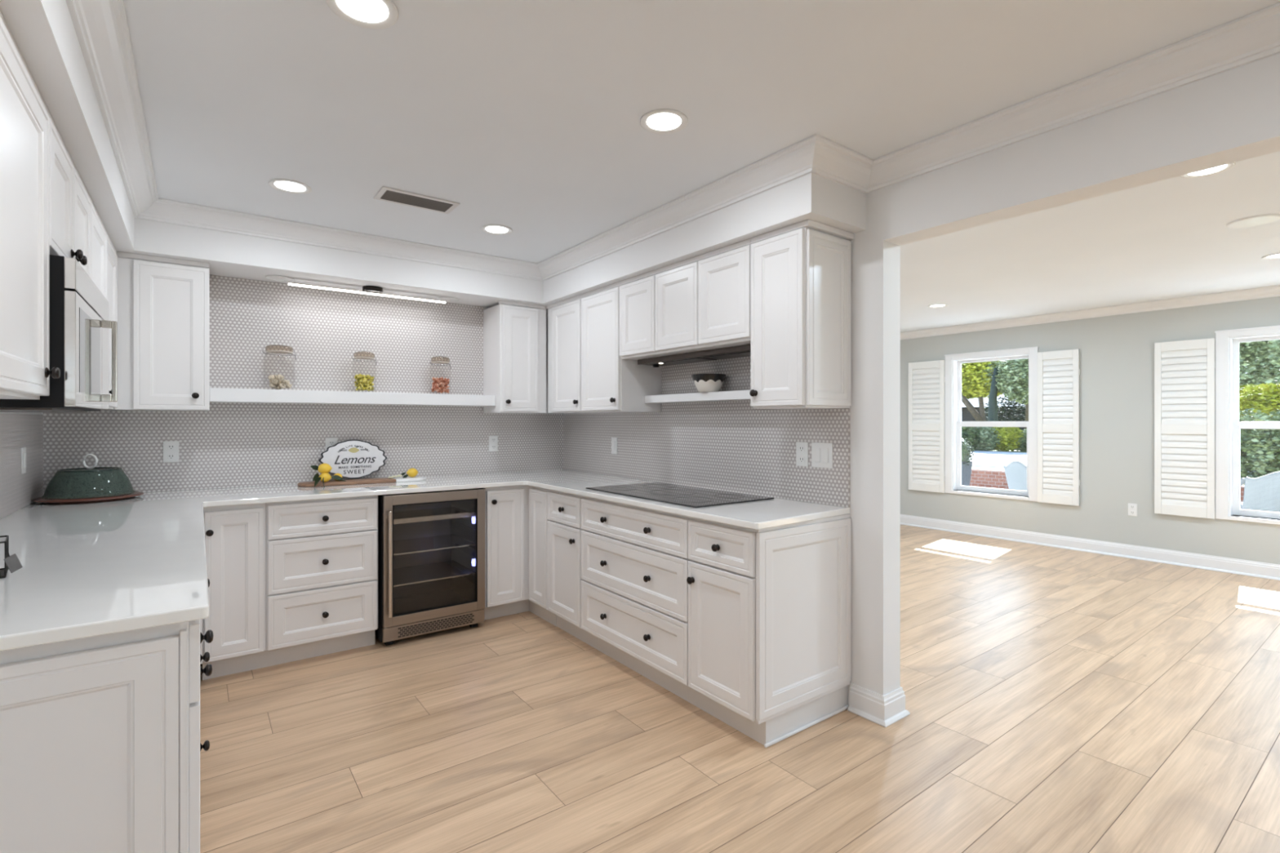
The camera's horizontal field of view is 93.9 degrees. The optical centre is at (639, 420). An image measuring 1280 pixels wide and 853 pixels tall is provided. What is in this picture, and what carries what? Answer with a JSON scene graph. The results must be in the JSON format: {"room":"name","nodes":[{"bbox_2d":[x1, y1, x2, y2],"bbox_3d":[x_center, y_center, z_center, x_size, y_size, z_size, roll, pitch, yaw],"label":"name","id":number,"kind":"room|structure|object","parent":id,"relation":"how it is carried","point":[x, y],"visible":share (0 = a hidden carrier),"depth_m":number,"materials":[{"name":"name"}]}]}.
{"room":"kitchen","nodes":[
{"label":"kitchen","id":0,"kind":"room"},
{"bbox_2d":[0,412,40,414],"bbox_3d":[-0.820,0.114,-0.080,0.120,2.432,7.720,0,0,-36],"label":"wall","id":1,"kind":"structure","parent":0,"point":[28,413],"depth_m":2.78,"materials":[{"name":"white paint"}]},
{"bbox_2d":[0,413,43,519],"bbox_3d":[-2.284,0.182,2.010,0.008,0.425,2.619,0,0,-36],"label":"backsplash","id":2,"kind":"structure","parent":1,"relation":"attached to","point":[17,431],"depth_m":2.67,"materials":[{"name":"tile"}]},
{"bbox_2d":[21,447,26,474],"bbox_3d":[-2.788,0.180,2.707,0.009,0.118,0.070,0,0,-36],"label":"light switch","id":3,"kind":"object","parent":1,"relation":"attached to","point":[23,449],"visible":1,"depth_m":2.69,"materials":[{"name":"white plastic"}]},
{"bbox_2d":[0,10,60,399],"bbox_3d":[-1.524,-0.452,1.273,0.352,0.791,0.611,0,0,-36],"label":"upper cabinet","id":4,"kind":"object","parent":1,"relation":"attached to","point":[25,372],"visible":1,"depth_m":1.40,"materials":[{"name":"paint"}]},
{"bbox_2d":[45,105,90,277],"bbox_3d":[-1.934,-0.650,1.828,0.352,0.395,0.765,0,0,-36],"label":"upper cabinet","id":5,"kind":"object","parent":1,"relation":"attached to","point":[69,200],"visible":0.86,"depth_m":1.85,"materials":[{"name":"paint"}]},
{"bbox_2d":[0,254,117,413],"bbox_3d":[-1.906,-0.238,1.847,0.416,0.418,0.757,0,0,-36],"label":"microwave","id":6,"kind":"object","parent":5,"relation":"attached to","point":[80,324],"visible":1,"depth_m":1.67,"materials":[{"name":"silver metal"}]},
{"bbox_2d":[88,193,117,409],"bbox_3d":[-2.445,-0.452,2.519,0.352,0.791,0.949,0,0,-36],"label":"upper cabinet","id":7,"kind":"object","parent":1,"relation":"attached to","point":[104,256],"visible":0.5,"depth_m":2.58,"materials":[{"name":"paint"}]},
{"bbox_2d":[40,306,563,492],"bbox_3d":[-0.066,0.114,5.569,8.045,2.432,0.470,0,0,-36],"label":"wall","id":8,"kind":"structure","parent":0,"point":[484,308],"depth_m":4.77,"materials":[{"name":"white paint"}]},
{"bbox_2d":[115,251,209,411],"bbox_3d":[-2.554,-0.452,3.215,0.385,0.791,0.358,0,0,-36],"label":"upper cabinet","id":9,"kind":"object","parent":8,"relation":"attached to","point":[163,303],"visible":0.92,"depth_m":3.10,"materials":[{"name":"paint"}]},
{"bbox_2d":[163,440,178,462],"bbox_3d":[-2.637,0.175,3.363,0.070,0.118,0.008,0,0,-36],"label":"wall outlet","id":10,"kind":"object","parent":8,"relation":"attached to","point":[171,449],"visible":1,"depth_m":3.36,"materials":[{"name":"white plastic"}]},
{"bbox_2d":[264,275,293,281],"bbox_3d":[-2.143,-0.844,3.556,0.150,0.006,0.150,0,0,-36],"label":"ceiling light","id":11,"kind":"object","parent":8,"relation":"attached to","point":[273,277],"visible":1,"depth_m":3.55,"materials":[{"name":"white plastic"}]},
{"bbox_2d":[43,275,563,494],"bbox_3d":[-1.842,-0.226,3.960,3.020,1.242,0.008,0,0,-36],"label":"backsplash","id":12,"kind":"structure","parent":8,"relation":"attached to","point":[229,444],"depth_m":3.79,"materials":[{"name":"tile"}]},
{"bbox_2d":[325,437,337,450],"bbox_3d":[-1.984,0.170,3.845,0.070,0.118,0.008,0,0,-36],"label":"wall outlet","id":13,"kind":"object","parent":8,"relation":"attached to","point":[331,442],"visible":0.43,"depth_m":3.84,"materials":[{"name":"white plastic"}]},
{"bbox_2d":[209,387,495,406],"bbox_3d":[-1.766,-0.143,3.868,1.656,0.074,0.228,0,0,-36],"label":"open shelf","id":14,"kind":"object","parent":8,"relation":"attached to","point":[216,395],"visible":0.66,"depth_m":3.68,"materials":[{"name":"white paint"}]},
{"bbox_2d":[354,373,373,391],"bbox_3d":[-1.777,-0.246,3.850,0.118,0.109,0.116,0,0,-36],"label":"sweets","id":15,"kind":"object","parent":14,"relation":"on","point":[362,383],"visible":1,"depth_m":3.82,"materials":[{"name":"yellow food"}]},
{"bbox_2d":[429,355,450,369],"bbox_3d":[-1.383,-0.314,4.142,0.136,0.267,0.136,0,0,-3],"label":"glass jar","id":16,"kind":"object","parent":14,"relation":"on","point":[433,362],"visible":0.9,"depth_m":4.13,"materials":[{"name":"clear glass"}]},
{"bbox_2d":[431,377,449,393],"bbox_3d":[-1.383,-0.245,4.144,0.113,0.109,0.118,0,0,34],"label":"sweets","id":17,"kind":"object","parent":16,"relation":"in","point":[439,384],"visible":1,"depth_m":4.11,"materials":[{"name":"red food"}]},
{"bbox_2d":[287,281,446,303],"bbox_3d":[-1.704,-0.825,3.812,0.936,0.046,0.120,0,0,-36],"label":"light bar","id":18,"kind":"object","parent":8,"relation":"attached to","point":[367,290],"visible":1,"depth_m":3.77,"materials":[{"name":"white plastic"}]},
{"bbox_2d":[488,435,497,451],"bbox_3d":[-1.102,0.172,4.496,0.070,0.118,0.008,0,0,-36],"label":"wall outlet","id":19,"kind":"object","parent":8,"relation":"attached to","point":[493,440],"visible":1,"depth_m":4.50,"materials":[{"name":"white plastic"}]},
{"bbox_2d":[483,300,546,413],"bbox_3d":[-0.918,-0.452,4.424,0.365,0.791,0.358,0,0,-36],"label":"upper cabinet","id":20,"kind":"object","parent":8,"relation":"attached to","point":[514,333],"visible":1,"depth_m":4.30,"materials":[{"name":"paint"}]},
{"bbox_2d":[123,0,1279,333],"bbox_3d":[2.231,-1.162,2.467,8.055,0.120,8.190,0,0,-36],"label":"ceiling","id":21,"kind":"structure","parent":0,"point":[524,115],"depth_m":2.10,"materials":[{"name":"paint"}]},
{"bbox_2d":[268,178,311,194],"bbox_3d":[-1.642,-1.098,2.809,0.176,0.006,0.176,0,0,-36],"label":"recessed light","id":22,"kind":"object","parent":21,"relation":"in","point":[290,186],"visible":1,"depth_m":2.81,"materials":[{"name":"white plastic"}]},
{"bbox_2d":[275,181,305,191],"bbox_3d":[-1.642,-1.100,2.809,0.126,0.002,0.126,0,0,-36],"label":"diffuser","id":23,"kind":"object","parent":22,"relation":"attached to","point":[283,186],"depth_m":2.81,"materials":[{"name":"white plastic"}]},
{"bbox_2d":[325,0,398,29],"bbox_3d":[-0.737,-1.098,1.588,0.176,0.006,0.176,0,0,-36],"label":"recessed light","id":24,"kind":"object","parent":21,"relation":"in","point":[366,14],"visible":1,"depth_m":1.61,"materials":[{"name":"white plastic"}]},
{"bbox_2d":[336,0,388,22],"bbox_3d":[-0.737,-1.100,1.588,0.126,0.002,0.126,0,0,-36],"label":"diffuser","id":25,"kind":"object","parent":24,"relation":"attached to","point":[352,11],"depth_m":1.60,"materials":[{"name":"white plastic"}]},
{"bbox_2d":[373,186,459,213],"bbox_3d":[-1.113,-1.097,2.989,0.370,0.009,0.180,0,0,-36],"label":"ceiling vent","id":26,"kind":"object","parent":21,"relation":"in","point":[385,193],"visible":1,"depth_m":2.97,"materials":[{"name":"white metal"}]},
{"bbox_2d":[480,224,512,235],"bbox_3d":[-0.825,-1.098,3.444,0.176,0.006,0.176,0,0,-36],"label":"recessed light","id":27,"kind":"object","parent":21,"relation":"in","point":[495,229],"visible":1,"depth_m":3.44,"materials":[{"name":"white plastic"}]},
{"bbox_2d":[485,226,507,233],"bbox_3d":[-0.825,-1.100,3.444,0.126,0.002,0.126,0,0,-36],"label":"diffuser","id":28,"kind":"object","parent":27,"relation":"attached to","point":[489,229],"depth_m":3.44,"materials":[{"name":"white"}]},
{"bbox_2d":[640,109,688,134],"bbox_3d":[0.088,-1.098,2.202,0.176,0.006,0.176,0,0,-36],"label":"recessed light","id":29,"kind":"object","parent":21,"relation":"in","point":[662,122],"visible":1,"depth_m":2.19,"materials":[{"name":"white plastic"}]},
{"bbox_2d":[646,113,680,130],"bbox_3d":[0.088,-1.100,2.202,0.126,0.002,0.126,0,0,-36],"label":"diffuser","id":30,"kind":"object","parent":29,"relation":"attached to","point":[655,122],"depth_m":2.20,"materials":[{"name":"white plastic"}]},
{"bbox_2d":[1180,162,1235,178],"bbox_3d":[2.486,-1.098,2.621,0.176,0.006,0.176,0,0,-36],"label":"recessed light","id":31,"kind":"object","parent":21,"relation":"in","point":[1217,170],"visible":0.52,"depth_m":2.64,"materials":[{"name":"white plastic"}]},
{"bbox_2d":[1187,164,1226,175],"bbox_3d":[2.486,-1.100,2.621,0.126,0.002,0.126,0,0,-36],"label":"diffuser","id":32,"kind":"object","parent":31,"relation":"attached to","point":[1217,170],"depth_m":2.64,"materials":[{"name":"white plastic"}]},
{"bbox_2d":[1226,213,1279,227],"bbox_3d":[3.378,-1.097,3.293,0.214,0.010,0.214,0,0,-36],"label":"ceiling speaker","id":33,"kind":"object","parent":21,"relation":"attached to","point":[1255,220],"visible":1,"depth_m":3.28,"materials":[{"name":"white plastic"}]},
{"bbox_2d":[200,524,1279,852],"bbox_3d":[2.232,1.340,2.458,8.005,0.060,8.192,0,0,-36],"label":"floor","id":34,"kind":"structure","parent":0,"point":[1058,700],"depth_m":2.42,"materials":[{"name":"brown wood"}]},
{"bbox_2d":[0,619,213,852],"bbox_3d":[-1.326,0.867,1.277,0.676,0.884,0.406,0,0,-36],"label":"base cabinet","id":35,"kind":"object","parent":34,"relation":"on","point":[100,735],"visible":0.92,"depth_m":1.21,"materials":[{"name":"paint"}]},
{"bbox_2d":[200,577,209,751],"bbox_3d":[-1.672,0.867,1.746,0.676,0.884,0.760,0,0,-36],"label":"base cabinet","id":36,"kind":"object","parent":34,"relation":"on","point":[206,657],"visible":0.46,"depth_m":1.93,"materials":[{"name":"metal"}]},
{"bbox_2d":[200,502,265,679],"bbox_3d":[-2.238,0.867,3.256,0.298,0.884,0.666,0,0,-36],"label":"base cabinet","id":37,"kind":"object","parent":34,"relation":"on","point":[235,535],"visible":0.85,"depth_m":3.03,"materials":[{"name":"paint"}]},
{"bbox_2d":[264,495,377,666],"bbox_3d":[-1.898,0.867,3.508,0.549,0.884,0.666,0,0,-36],"label":"base cabinet","id":38,"kind":"object","parent":34,"relation":"on","point":[322,555],"visible":0.96,"depth_m":3.26,"materials":[{"name":"paint"}]},
{"bbox_2d":[374,488,484,645],"bbox_3d":[-1.390,0.870,3.826,0.612,0.879,0.638,0,0,-36],"label":"wine cooler","id":39,"kind":"object","parent":34,"relation":"on","point":[431,544],"visible":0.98,"depth_m":3.78,"materials":[{"name":"black glass"}]},
{"bbox_2d":[382,608,484,642],"bbox_3d":[-1.236,1.234,3.620,0.606,0.080,0.029,0,0,-36],"label":"grille","id":40,"kind":"object","parent":39,"relation":"attached to","point":[390,633],"depth_m":3.59,"materials":[{"name":"silver metal"}]},
{"bbox_2d":[393,506,475,524],"bbox_3d":[-1.393,0.596,3.829,0.552,0.028,0.430,0,0,-36],"label":"shelf","id":41,"kind":"object","parent":39,"relation":"attached to","point":[447,513],"depth_m":3.80,"materials":[{"name":"metal"}]},
{"bbox_2d":[393,560,475,586],"bbox_3d":[-1.393,0.974,3.829,0.552,0.008,0.430,0,0,-36],"label":"glass shelf","id":42,"kind":"object","parent":39,"relation":"attached to","point":[455,568],"depth_m":3.85,"materials":[{"name":"silver glass"}]},
{"bbox_2d":[393,533,475,555],"bbox_3d":[-1.393,0.790,3.829,0.552,0.008,0.430,0,0,-36],"label":"glass shelf","id":43,"kind":"object","parent":39,"relation":"attached to","point":[452,540],"depth_m":3.85,"materials":[{"name":"silver glass"}]},
{"bbox_2d":[483,484,556,626],"bbox_3d":[-0.722,0.867,4.227,0.912,0.884,0.906,0,0,-36],"label":"base cabinet","id":44,"kind":"object","parent":34,"relation":"on","point":[516,517],"visible":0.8,"depth_m":3.90,"materials":[{"name":"paint"}]},
{"bbox_2d":[0,469,849,651],"bbox_3d":[-1.041,0.410,2.876,3.034,0.028,2.702,0,0,-36],"label":"countertop","id":45,"kind":"structure","parent":44,"relation":"on","point":[139,562],"depth_m":1.96,"materials":[{"name":"stone"}]},
{"bbox_2d":[0,535,22,577],"bbox_3d":[-1.665,0.349,1.516,0.142,0.092,0.116,0,0,-44],"label":"wire caddy","id":46,"kind":"object","parent":45,"relation":"on","point":[11,562],"visible":1,"depth_m":1.52,"materials":[{"name":"black"}]},
{"bbox_2d":[31,453,144,504],"bbox_3d":[-2.763,0.281,3.005,0.418,0.229,0.418,0,0,-36],"label":"covered dish","id":47,"kind":"object","parent":45,"relation":"on","point":[93,483],"visible":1,"depth_m":2.90,"materials":[{"name":"green"}]},
{"bbox_2d":[40,467,135,498],"bbox_3d":[-2.763,0.311,3.005,0.392,0.134,0.392,0,0,-36],"label":"dish cover","id":48,"kind":"object","parent":47,"relation":"on","point":[93,482],"depth_m":2.91,"materials":[{"name":"green"}]},
{"bbox_2d":[318,440,386,479],"bbox_3d":[-1.849,0.249,3.865,0.405,0.251,0.048,0,0,-36],"label":"sign","id":49,"kind":"object","parent":45,"relation":"on","point":[351,459],"visible":0.95,"depth_m":3.86,"materials":[{"name":"grey"}]},
{"bbox_2d":[297,476,426,487],"bbox_3d":[-1.744,0.386,3.795,0.745,0.020,0.136,0,0,-33],"label":"serving board","id":50,"kind":"object","parent":45,"relation":"on","point":[306,484],"visible":0.93,"depth_m":3.75,"materials":[{"name":"brown wood"}]},
{"bbox_2d":[310,463,332,480],"bbox_3d":[-1.951,0.316,3.650,0.069,0.109,0.124,0,0,35],"label":"lemon","id":51,"kind":"object","parent":50,"relation":"on","point":[322,468],"visible":0.93,"depth_m":3.64,"materials":[{"name":"food"}]},
{"bbox_2d":[314,472,345,487],"bbox_3d":[-1.898,0.362,3.645,0.104,0.088,0.238,0,0,22],"label":"lemon","id":52,"kind":"object","parent":50,"relation":"on","point":[325,477],"visible":0.94,"depth_m":3.63,"materials":[{"name":"food"}]},
{"bbox_2d":[400,468,417,478],"bbox_3d":[-1.529,0.350,3.960,0.117,0.070,0.061,0,0,-36],"label":"lemon","id":53,"kind":"object","parent":50,"relation":"on","point":[411,473],"visible":0.95,"depth_m":3.95,"materials":[{"name":"food"}]},
{"bbox_2d":[586,482,773,507],"bbox_3d":[0.181,0.392,3.250,0.530,0.008,0.956,0,0,-36],"label":"cooktop","id":54,"kind":"object","parent":45,"relation":"in","point":[685,495],"visible":1,"depth_m":3.16,"materials":[{"name":"black glass"}]},
{"bbox_2d":[547,489,591,645],"bbox_3d":[-0.225,0.867,3.775,0.652,0.884,0.409,0,0,-36],"label":"base cabinet","id":55,"kind":"object","parent":34,"relation":"on","point":[564,509],"visible":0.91,"depth_m":3.59,"materials":[{"name":"paint"}]},
{"bbox_2d":[581,496,699,707],"bbox_3d":[0.175,0.867,3.235,0.652,0.884,0.935,0,0,-36],"label":"base cabinet","id":56,"kind":"object","parent":34,"relation":"on","point":[634,559],"visible":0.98,"depth_m":3.00,"materials":[{"name":"paint"}]},
{"bbox_2d":[686,513,850,747],"bbox_3d":[0.576,0.867,2.691,0.652,0.884,0.418,0,0,-36],"label":"base cabinet","id":57,"kind":"object","parent":34,"relation":"on","point":[769,609],"visible":0.94,"depth_m":2.52,"materials":[{"name":"paint"}]},
{"bbox_2d":[563,53,1279,705],"bbox_3d":[1.689,0.114,1.848,0.135,2.432,7.600,0,0,-36],"label":"wall","id":58,"kind":"structure","parent":0,"point":[1231,116],"depth_m":2.37,"materials":[{"name":"white paint"}]},
{"bbox_2d":[0,0,866,314],"bbox_3d":[-1.030,-0.975,2.861,3.036,0.254,2.741,0,0,-36],"label":"soffit","id":59,"kind":"structure","parent":58,"relation":"attached to","point":[43,32],"depth_m":2.98,"materials":[{"name":"white paint"}]},
{"bbox_2d":[546,281,661,413],"bbox_3d":[-0.289,-0.452,4.108,0.360,0.791,0.953,0,0,-36],"label":"upper cabinet","id":60,"kind":"object","parent":58,"relation":"attached to","point":[587,373],"visible":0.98,"depth_m":3.89,"materials":[{"name":"paint"}]},
{"bbox_2d":[611,437,617,453],"bbox_3d":[-0.185,0.178,4.249,0.009,0.118,0.070,0,0,-36],"label":"light switch","id":61,"kind":"object","parent":58,"relation":"attached to","point":[614,440],"visible":1,"depth_m":4.24,"materials":[{"name":"white plastic"}]},
{"bbox_2d":[66,0,1279,280],"bbox_3d":[0.530,-1.056,0.749,3.036,0.092,7.208,0,0,-36],"label":"trim","id":62,"kind":"structure","parent":58,"relation":"attached to","point":[100,26],"depth_m":2.34,"materials":[{"name":"white paint"}]},
{"bbox_2d":[619,238,752,359],"bbox_3d":[0.324,-0.611,3.301,0.332,0.472,1.071,0,0,-36],"label":"upper cabinet","id":63,"kind":"object","parent":58,"relation":"attached to","point":[702,302],"visible":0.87,"depth_m":3.12,"materials":[{"name":"paint"}]},
{"bbox_2d":[637,344,751,367],"bbox_3d":[0.367,-0.351,3.318,0.195,0.046,1.025,0,0,-36],"label":"range hood","id":64,"kind":"object","parent":63,"relation":"attached to","point":[741,351],"visible":0.81,"depth_m":3.28,"materials":[{"name":"metal"}]},
{"bbox_2d":[644,390,751,403],"bbox_3d":[0.399,-0.133,3.356,0.132,0.046,1.071,0,0,-36],"label":"open shelf","id":65,"kind":"object","parent":58,"relation":"attached to","point":[740,395],"visible":0.56,"depth_m":3.34,"materials":[{"name":"white paint"}]},
{"bbox_2d":[691,373,726,392],"bbox_3d":[0.382,-0.205,3.323,0.193,0.098,0.193,0,0,-36],"label":"bowl","id":66,"kind":"object","parent":65,"relation":"on","point":[704,383],"visible":0.99,"depth_m":3.26,"materials":[{"name":"white ceramic"}]},
{"bbox_2d":[563,355,849,507],"bbox_3d":[0.164,0.011,3.792,0.008,0.768,2.660,0,0,-36],"label":"backsplash","id":67,"kind":"structure","parent":58,"relation":"attached to","point":[727,446],"depth_m":3.41,"materials":[{"name":"tile"}]},
{"bbox_2d":[749,219,853,409],"bbox_3d":[0.729,-0.452,2.731,0.360,0.791,0.323,0,0,-36],"label":"upper cabinet","id":68,"kind":"object","parent":58,"relation":"attached to","point":[801,272],"visible":1,"depth_m":2.63,"materials":[{"name":"paint"}]},
{"bbox_2d":[795,441,808,466],"bbox_3d":[0.793,0.164,2.927,0.008,0.118,0.070,0,0,-36],"label":"wall outlet","id":69,"kind":"object","parent":58,"relation":"attached to","point":[802,448],"visible":1,"depth_m":2.92,"materials":[{"name":"white plastic"}]},
{"bbox_2d":[811,442,832,468],"bbox_3d":[0.861,0.164,2.833,0.009,0.118,0.118,0,0,-36],"label":"light switch","id":70,"kind":"object","parent":58,"relation":"attached to","point":[821,453],"visible":1,"depth_m":2.83,"materials":[{"name":"white plastic"}]},
{"bbox_2d":[847,683,910,727],"bbox_3d":[0.175,1.250,3.898,0.195,0.117,3.204,0,0,-36],"label":"baseboard","id":71,"kind":"structure","parent":58,"relation":"attached to","point":[886,709],"depth_m":2.63,"materials":[{"name":"white paint"}]},
{"bbox_2d":[900,284,1279,339],"bbox_3d":[3.503,-1.062,3.406,4.634,0.078,7.950,0,0,-36],"label":"trim","id":72,"kind":"structure","parent":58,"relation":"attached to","point":[1274,291],"depth_m":5.79,"materials":[{"name":"white paint"}]},
{"bbox_2d":[900,296,1279,564],"bbox_3d":[5.419,0.114,4.821,0.130,2.432,7.950,0,0,-36],"label":"wall","id":73,"kind":"structure","parent":0,"point":[1117,352],"depth_m":5.82,"materials":[{"name":"grey paint"}]},
{"bbox_2d":[908,360,945,493],"bbox_3d":[3.490,0.069,7.289,0.040,1.578,0.439,0,0,-36],"label":"plantation shutter","id":74,"kind":"object","parent":73,"relation":"attached to","point":[926,380],"visible":1,"depth_m":7.27,"materials":[{"name":"paint"}]},
{"bbox_2d":[944,346,1038,501],"bbox_3d":[3.972,0.036,6.758,0.152,1.637,0.983,0,0,-36],"label":"window","id":75,"kind":"structure","parent":73,"relation":"in","point":[953,423],"depth_m":6.87,"materials":[{"name":"white paint"}]},
{"bbox_2d":[1037,349,1079,506],"bbox_3d":[4.315,0.069,6.172,0.040,1.578,0.365,0,0,-36],"label":"plantation shutter","id":76,"kind":"object","parent":73,"relation":"attached to","point":[1058,371],"visible":1,"depth_m":6.16,"materials":[{"name":"paint"}]},
{"bbox_2d":[900,514,1279,580],"bbox_3d":[5.354,1.247,4.774,0.030,0.124,7.950,0,0,-36],"label":"baseboard","id":77,"kind":"structure","parent":73,"relation":"attached to","point":[1245,567],"depth_m":5.83,"materials":[{"name":"white paint"}]},
{"bbox_2d":[1128,502,1137,516],"bbox_3d":[4.689,0.848,5.693,0.008,0.118,0.070,0,0,-36],"label":"wall outlet","id":78,"kind":"object","parent":73,"relation":"attached to","point":[1132,508],"visible":1,"depth_m":5.69,"materials":[{"name":"white plastic"}]},
{"bbox_2d":[1154,337,1215,519],"bbox_3d":[4.897,0.069,5.383,0.040,1.578,0.406,0,0,-36],"label":"plantation shutter","id":79,"kind":"object","parent":73,"relation":"attached to","point":[1184,370],"visible":1,"depth_m":5.37,"materials":[{"name":"paint"}]},
{"bbox_2d":[1214,325,1279,524],"bbox_3d":[5.368,0.036,4.868,0.152,1.637,0.983,0,0,-36],"label":"window","id":80,"kind":"structure","parent":73,"relation":"in","point":[1228,426],"depth_m":5.17,"materials":[{"name":"white paint"}]},
{"label":"outside","id":81,"kind":"structure","parent":0,"visible":0},
{"bbox_2d":[969,450,1255,475],"bbox_3d":[17.073,1.414,17.936,9.600,0.028,70.000,0,0,-36],"label":"driveway","id":82,"kind":"structure","parent":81,"point":[981,458],"depth_m":22.22,"materials":[{"name":"concrete"}]},
{"bbox_2d":[1239,339,1279,421],"bbox_3d":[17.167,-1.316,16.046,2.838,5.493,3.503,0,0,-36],"label":"tree","id":83,"kind":"object","parent":82,"relation":"on","point":[1275,359],"visible":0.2,"depth_m":15.89,"materials":[{"name":"green plant"}]},
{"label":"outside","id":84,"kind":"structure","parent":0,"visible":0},
{"bbox_2d":[971,447,1026,470],"bbox_3d":[33.521,1.480,30.086,75.101,0.100,80.000,0,0,-36],"label":"ground","id":85,"kind":"structure","parent":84,"point":[1010,451],"depth_m":18.33,"materials":[{"name":"white concrete"}]},
{"bbox_2d":[961,426,980,449],"bbox_3d":[15.367,0.782,28.193,1.322,1.410,1.335,0,0,-36],"label":"shrub","id":86,"kind":"object","parent":85,"relation":"on","point":[969,433],"visible":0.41,"depth_m":27.76,"materials":[{"name":"green plant"}]},
{"bbox_2d":[961,360,1002,421],"bbox_3d":[17.490,-1.035,31.321,2.366,4.946,3.705,0,0,-36],"label":"tree","id":87,"kind":"object","parent":85,"relation":"on","point":[972,384],"visible":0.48,"depth_m":30.75,"materials":[{"name":"green plant"}]},
{"bbox_2d":[972,426,1001,451],"bbox_3d":[16.177,0.858,28.201,1.560,1.235,1.597,0,0,-36],"label":"shrub","id":88,"kind":"object","parent":85,"relation":"on","point":[986,442],"visible":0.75,"depth_m":27.75,"materials":[{"name":"green plant"}]},
{"bbox_2d":[972,396,1025,430],"bbox_3d":[23.348,-0.098,37.012,1.945,3.013,5.264,0,0,-36],"label":"shrub","id":89,"kind":"object","parent":85,"relation":"on","point":[1019,410],"visible":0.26,"depth_m":37.13,"materials":[{"name":"green plant"}]},
{"bbox_2d":[980,358,1028,427],"bbox_3d":[18.221,-0.984,28.881,2.138,4.828,3.986,0,0,-27],"label":"tree","id":90,"kind":"object","parent":85,"relation":"on","point":[1014,377],"visible":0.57,"depth_m":28.63,"materials":[{"name":"green plant"}]},
{"bbox_2d":[991,426,1024,451],"bbox_3d":[17.087,0.808,28.005,1.622,1.343,1.673,0,0,-36],"label":"shrub","id":91,"kind":"object","parent":85,"relation":"on","point":[1006,440],"visible":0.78,"depth_m":27.55,"materials":[{"name":"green plant"}]},
{"bbox_2d":[1012,429,1026,451],"bbox_3d":[17.956,0.929,27.823,1.652,1.105,1.635,0,0,-36],"label":"shrub","id":92,"kind":"object","parent":85,"relation":"on","point":[1023,446],"visible":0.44,"depth_m":27.47,"materials":[{"name":"green plant"}]},
{"bbox_2d":[961,372,1249,440],"bbox_3d":[27.117,-0.720,40.576,7.200,4.300,22.200,0,0,-36],"label":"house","id":93,"kind":"structure","parent":85,"relation":"on","point":[966,415],"depth_m":41.03,"materials":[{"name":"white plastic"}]},
{"bbox_2d":[969,468,1244,502],"bbox_3d":[6.591,1.140,9.572,0.300,0.580,11.000,0,0,-36],"label":"brick wall","id":94,"kind":"structure","parent":85,"relation":"on","point":[982,477],"depth_m":10.18,"materials":[{"name":"red brick"}]},
{"bbox_2d":[1239,383,1277,417],"bbox_3d":[13.650,0.300,13.504,1.045,2.260,1.269,0,0,-36],"label":"shrub","id":95,"kind":"object","parent":85,"relation":"on","point":[1246,386],"visible":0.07,"depth_m":13.26,"materials":[{"name":"green plant"}]},
{"bbox_2d":[1239,407,1279,484],"bbox_3d":[12.096,0.577,11.881,1.058,1.667,1.120,0,0,-36],"label":"shrub","id":96,"kind":"object","parent":85,"relation":"on","point":[1248,451],"visible":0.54,"depth_m":11.62,"materials":[{"name":"green plant"}]},
{"bbox_2d":[1239,382,1279,419],"bbox_3d":[13.736,0.297,12.994,1.080,2.265,1.297,0,0,-36],"label":"shrub","id":97,"kind":"object","parent":85,"relation":"on","point":[1268,389],"visible":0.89,"depth_m":12.91,"materials":[{"name":"green plant"}]},
{"bbox_2d":[1250,408,1279,475],"bbox_3d":[12.614,0.581,11.700,1.058,1.685,1.120,0,0,-36],"label":"shrub","id":98,"kind":"object","parent":85,"relation":"on","point":[1276,413],"visible":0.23,"depth_m":11.60,"materials":[{"name":"green plant"}]},
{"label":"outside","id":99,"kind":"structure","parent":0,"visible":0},
{"bbox_3d":[5.915,1.415,7.208,3.496,0.030,20.000,0,0,-36],"label":"patio","id":100,"kind":"object","parent":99,"visible":0},
{"bbox_2d":[961,461,972,485],"bbox_3d":[4.199,0.970,7.998,0.329,0.860,0.329,0,0,-36],"label":"planter","id":101,"kind":"object","parent":100,"relation":"on","point":[966,469],"visible":0.13,"depth_m":7.88,"materials":[{"name":"stone"}]},
{"bbox_2d":[961,435,974,465],"bbox_3d":[4.203,0.420,7.997,0.497,0.519,0.492,0,0,-36],"label":"topiary ball","id":102,"kind":"object","parent":101,"relation":"in","point":[966,450],"visible":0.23,"depth_m":7.83,"materials":[{"name":"green plant"}]},
{"bbox_2d":[1003,460,1026,490],"bbox_3d":[5.816,0.989,8.692,0.781,0.827,0.736,0,0,-6],"label":"wicker chair","id":103,"kind":"object","parent":100,"relation":"on","point":[1015,472],"visible":0.38,"depth_m":8.68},
{"bbox_2d":[1240,471,1279,512],"bbox_3d":[7.569,0.989,7.139,0.736,0.827,0.781,0,0,34],"label":"wicker chair","id":104,"kind":"object","parent":100,"relation":"on","point":[1262,493],"visible":0.59,"depth_m":6.96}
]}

